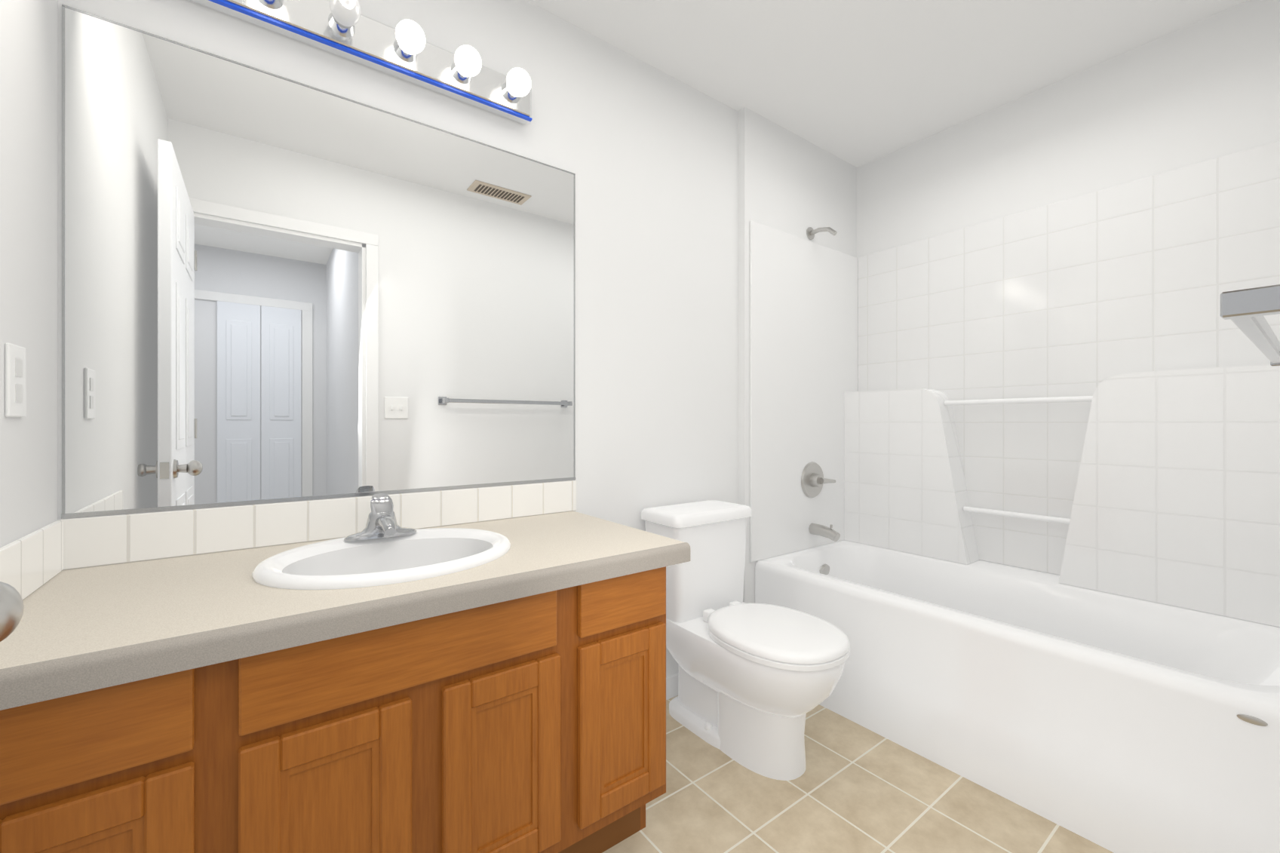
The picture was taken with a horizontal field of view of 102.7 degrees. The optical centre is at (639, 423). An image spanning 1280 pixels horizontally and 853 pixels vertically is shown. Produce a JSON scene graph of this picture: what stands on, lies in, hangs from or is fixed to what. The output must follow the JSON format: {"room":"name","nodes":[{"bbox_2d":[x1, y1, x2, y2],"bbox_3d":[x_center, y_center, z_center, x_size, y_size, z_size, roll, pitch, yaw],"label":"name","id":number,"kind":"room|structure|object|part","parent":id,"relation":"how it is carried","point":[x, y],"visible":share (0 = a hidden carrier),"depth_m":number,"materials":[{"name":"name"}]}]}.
{"room":"bathroom","nodes":[
{"label":"bathroom","id":0,"kind":"room"},
{"bbox_2d":[0,0,58,547],"bbox_3d":[-0.731,-0.145,0.329,0.120,2.440,1.690,0,0,-37],"label":"wall","id":1,"kind":"structure","parent":0,"point":[29,228],"depth_m":0.92,"materials":[{"name":"white paint"}]},
{"bbox_2d":[4,342,26,417],"bbox_3d":[-1.041,-0.070,0.855,0.007,0.120,0.075,0,0,-37],"label":"electrical outlet plate","id":2,"kind":"object","parent":1,"relation":"attached to","point":[13,408],"depth_m":0.85,"materials":[{"name":"white plastic"}]},
{"bbox_3d":[-1.039,-0.071,0.857,0.002,0.073,0.029,0,0,-37],"label":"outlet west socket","id":3,"kind":"part","parent":2,"relation":"part of","materials":[{"name":"white plastic"}]},
{"bbox_2d":[58,0,856,677],"bbox_3d":[-0.050,-0.145,1.937,3.130,2.440,0.160,0,0,-37],"label":"wall","id":4,"kind":"structure","parent":0,"point":[646,154],"depth_m":1.91,"materials":[{"name":"white paint"}]},
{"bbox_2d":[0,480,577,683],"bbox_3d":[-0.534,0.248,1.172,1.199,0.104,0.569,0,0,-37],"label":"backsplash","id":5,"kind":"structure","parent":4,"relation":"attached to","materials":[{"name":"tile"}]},
{"bbox_2d":[61,3,575,518],"bbox_3d":[-0.700,-0.330,1.398,1.191,1.047,0.008,0,0,-37],"label":"mirror","id":6,"kind":"object","parent":4,"relation":"attached to","point":[278,289],"visible":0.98,"depth_m":1.27,"materials":[{"name":"clear glass"}]},
{"bbox_2d":[190,0,532,124],"bbox_3d":[-0.677,-1.009,1.318,0.900,0.115,0.165,0,0,-37],"label":"sconce","id":7,"kind":"object","parent":4,"relation":"attached to","point":[404,50],"visible":1,"depth_m":1.35,"materials":[{"name":"silver metal"}]},
{"bbox_2d":[666,672,678,699],"bbox_3d":[0.097,1.032,1.987,0.835,0.085,0.013,0,0,-37],"label":"baseboard","id":8,"kind":"structure","parent":4,"relation":"attached to","point":[671,686],"depth_m":2.00,"materials":[{"name":"white wood"}]},
{"bbox_2d":[749,220,857,561],"bbox_3d":[0.820,-0.138,2.476,0.850,1.484,0.012,0,0,-37],"label":"wall","id":9,"kind":"structure","parent":4,"relation":"attached to","point":[803,335],"depth_m":2.40,"materials":[{"name":"white"}]},
{"bbox_2d":[602,695,1114,852],"bbox_3d":[0.442,1.105,1.275,3.130,0.060,1.810,0,0,-37],"label":"floor","id":10,"kind":"structure","parent":0,"point":[854,787],"depth_m":1.43,"materials":[{"name":"tile"}]},
{"bbox_2d":[0,480,690,852],"bbox_3d":[-0.526,0.627,1.162,1.199,0.896,0.595,0,0,-37],"label":"bathroom vanity","id":11,"kind":"object","parent":10,"relation":"on","point":[471,670],"visible":0.98,"depth_m":0.94,"materials":[{"name":"brown wood"}]},
{"bbox_2d":[0,510,686,723],"bbox_3d":[-0.534,0.320,1.165,1.188,0.040,0.578,0,0,-37],"label":"countertop","id":12,"kind":"structure","parent":11,"relation":"on","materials":[{"name":"laminate"}]},
{"bbox_2d":[343,493,417,541],"bbox_3d":[-0.621,0.231,1.247,0.164,0.104,0.143,0,0,-37],"label":"faucet","id":13,"kind":"object","parent":12,"relation":"on","point":[382,525],"depth_m":1.26,"materials":[{"name":"silver metal"}]},
{"bbox_2d":[251,527,511,589],"bbox_3d":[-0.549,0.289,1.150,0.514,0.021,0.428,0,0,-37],"label":"sink","id":14,"kind":"object","parent":12,"relation":"in","point":[274,569],"depth_m":1.11,"materials":[{"name":"white ceramic"}]},
{"bbox_2d":[641,500,850,780],"bbox_3d":[0.317,0.695,1.714,0.477,0.761,0.713,0,0,-37],"label":"toilet","id":15,"kind":"object","parent":10,"relation":"on","point":[757,682],"visible":0.94,"depth_m":1.65,"materials":[{"name":"white ceramic"}]},
{"bbox_3d":[0.213,0.531,1.927,0.364,0.343,0.200,0,0,-37],"label":"tank","id":16,"kind":"part","parent":15,"relation":"part of","materials":[{"name":"white ceramic"}]},
{"bbox_3d":[0.215,0.337,1.925,0.390,0.045,0.224,0,0,-37],"label":"lid","id":17,"kind":"part","parent":15,"relation":"part of","materials":[{"name":"white ceramic"}]},
{"bbox_3d":[0.425,0.666,1.642,0.368,0.044,0.470,0,0,-37],"label":"seat","id":18,"kind":"part","parent":15,"relation":"part of","materials":[{"name":"white plastic"}]},
{"bbox_2d":[755,227,1279,852],"bbox_3d":[1.274,0.062,1.869,0.842,2.025,1.525,0,0,-37],"label":"bathtub","id":19,"kind":"object","parent":10,"relation":"on","point":[1114,723],"visible":0.92,"depth_m":1.50,"materials":[{"name":"white ceramic"}]},
{"bbox_3d":[0.123,0.025,-0.005,0.848,2.100,0.134,0,0,-37],"label":"door frame","id":20,"kind":"structure","parent":10,"relation":"on","visible":0},
{"bbox_3d":[-0.419,0.054,0.133,0.049,2.018,0.755,0,0,-37],"label":"door","id":21,"kind":"structure","parent":20,"relation":"attached to","visible":0},
{"bbox_2d":[0,581,24,641],"bbox_3d":[-0.610,0.160,0.401,0.175,0.068,0.101,0,0,-37],"label":"door knob","id":22,"kind":"object","parent":21,"relation":"attached to","point":[11,607],"depth_m":0.43,"materials":[{"name":"silver metal"}]},
{"bbox_2d":[527,0,1247,167],"bbox_3d":[1.031,-1.395,0.398,3.230,0.060,3.920,0,0,-37],"label":"ceiling","id":23,"kind":"structure","parent":0,"point":[857,83],"depth_m":1.87,"materials":[{"name":"white paint"}]},
{"bbox_2d":[856,0,1279,257],"bbox_3d":[1.686,-0.145,2.124,0.120,2.440,1.690,0,0,-37],"label":"wall","id":24,"kind":"structure","parent":0,"point":[1205,89],"depth_m":1.96,"materials":[{"name":"white paint"}]},
{"bbox_2d":[857,140,1279,575],"bbox_3d":[1.611,-0.138,2.112,0.014,1.484,1.516,0,0,-37],"label":"wall","id":25,"kind":"structure","parent":24,"relation":"attached to","point":[1084,294],"depth_m":2.04,"materials":[{"name":"tile"}]},
{"bbox_2d":[844,388,979,564],"bbox_3d":[1.274,0.222,2.449,0.126,0.763,0.572,0,0,-37],"label":"wall","id":26,"kind":"structure","parent":25,"relation":"attached to","point":[905,489],"depth_m":2.39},
{"bbox_2d":[944,395,1092,524],"bbox_3d":[1.528,0.142,2.094,0.022,0.487,0.520,0,0,-37],"label":"shelf","id":27,"kind":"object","parent":26,"relation":"attached to","point":[1029,400],"depth_m":2.07,"materials":[{"name":"white plastic"}]},
{"bbox_2d":[1058,364,1279,627],"bbox_3d":[1.818,0.214,1.716,0.126,0.778,0.632,0,0,-37],"label":"wall","id":28,"kind":"structure","parent":25,"relation":"attached to","point":[1177,500],"depth_m":1.67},
{"bbox_3d":[1.263,-0.145,0.832,2.100,2.440,0.120,0,0,-37],"label":"wall","id":29,"kind":"structure","parent":0,"visible":0},
{"bbox_2d":[1220,284,1279,366],"bbox_3d":[0.997,-0.130,0.770,0.848,0.048,0.096,0,0,-37],"label":"towel rail","id":30,"kind":"object","parent":29,"relation":"attached to","point":[1244,311],"visible":1,"depth_m":0.56,"materials":[{"name":"silver metal"}]}
]}

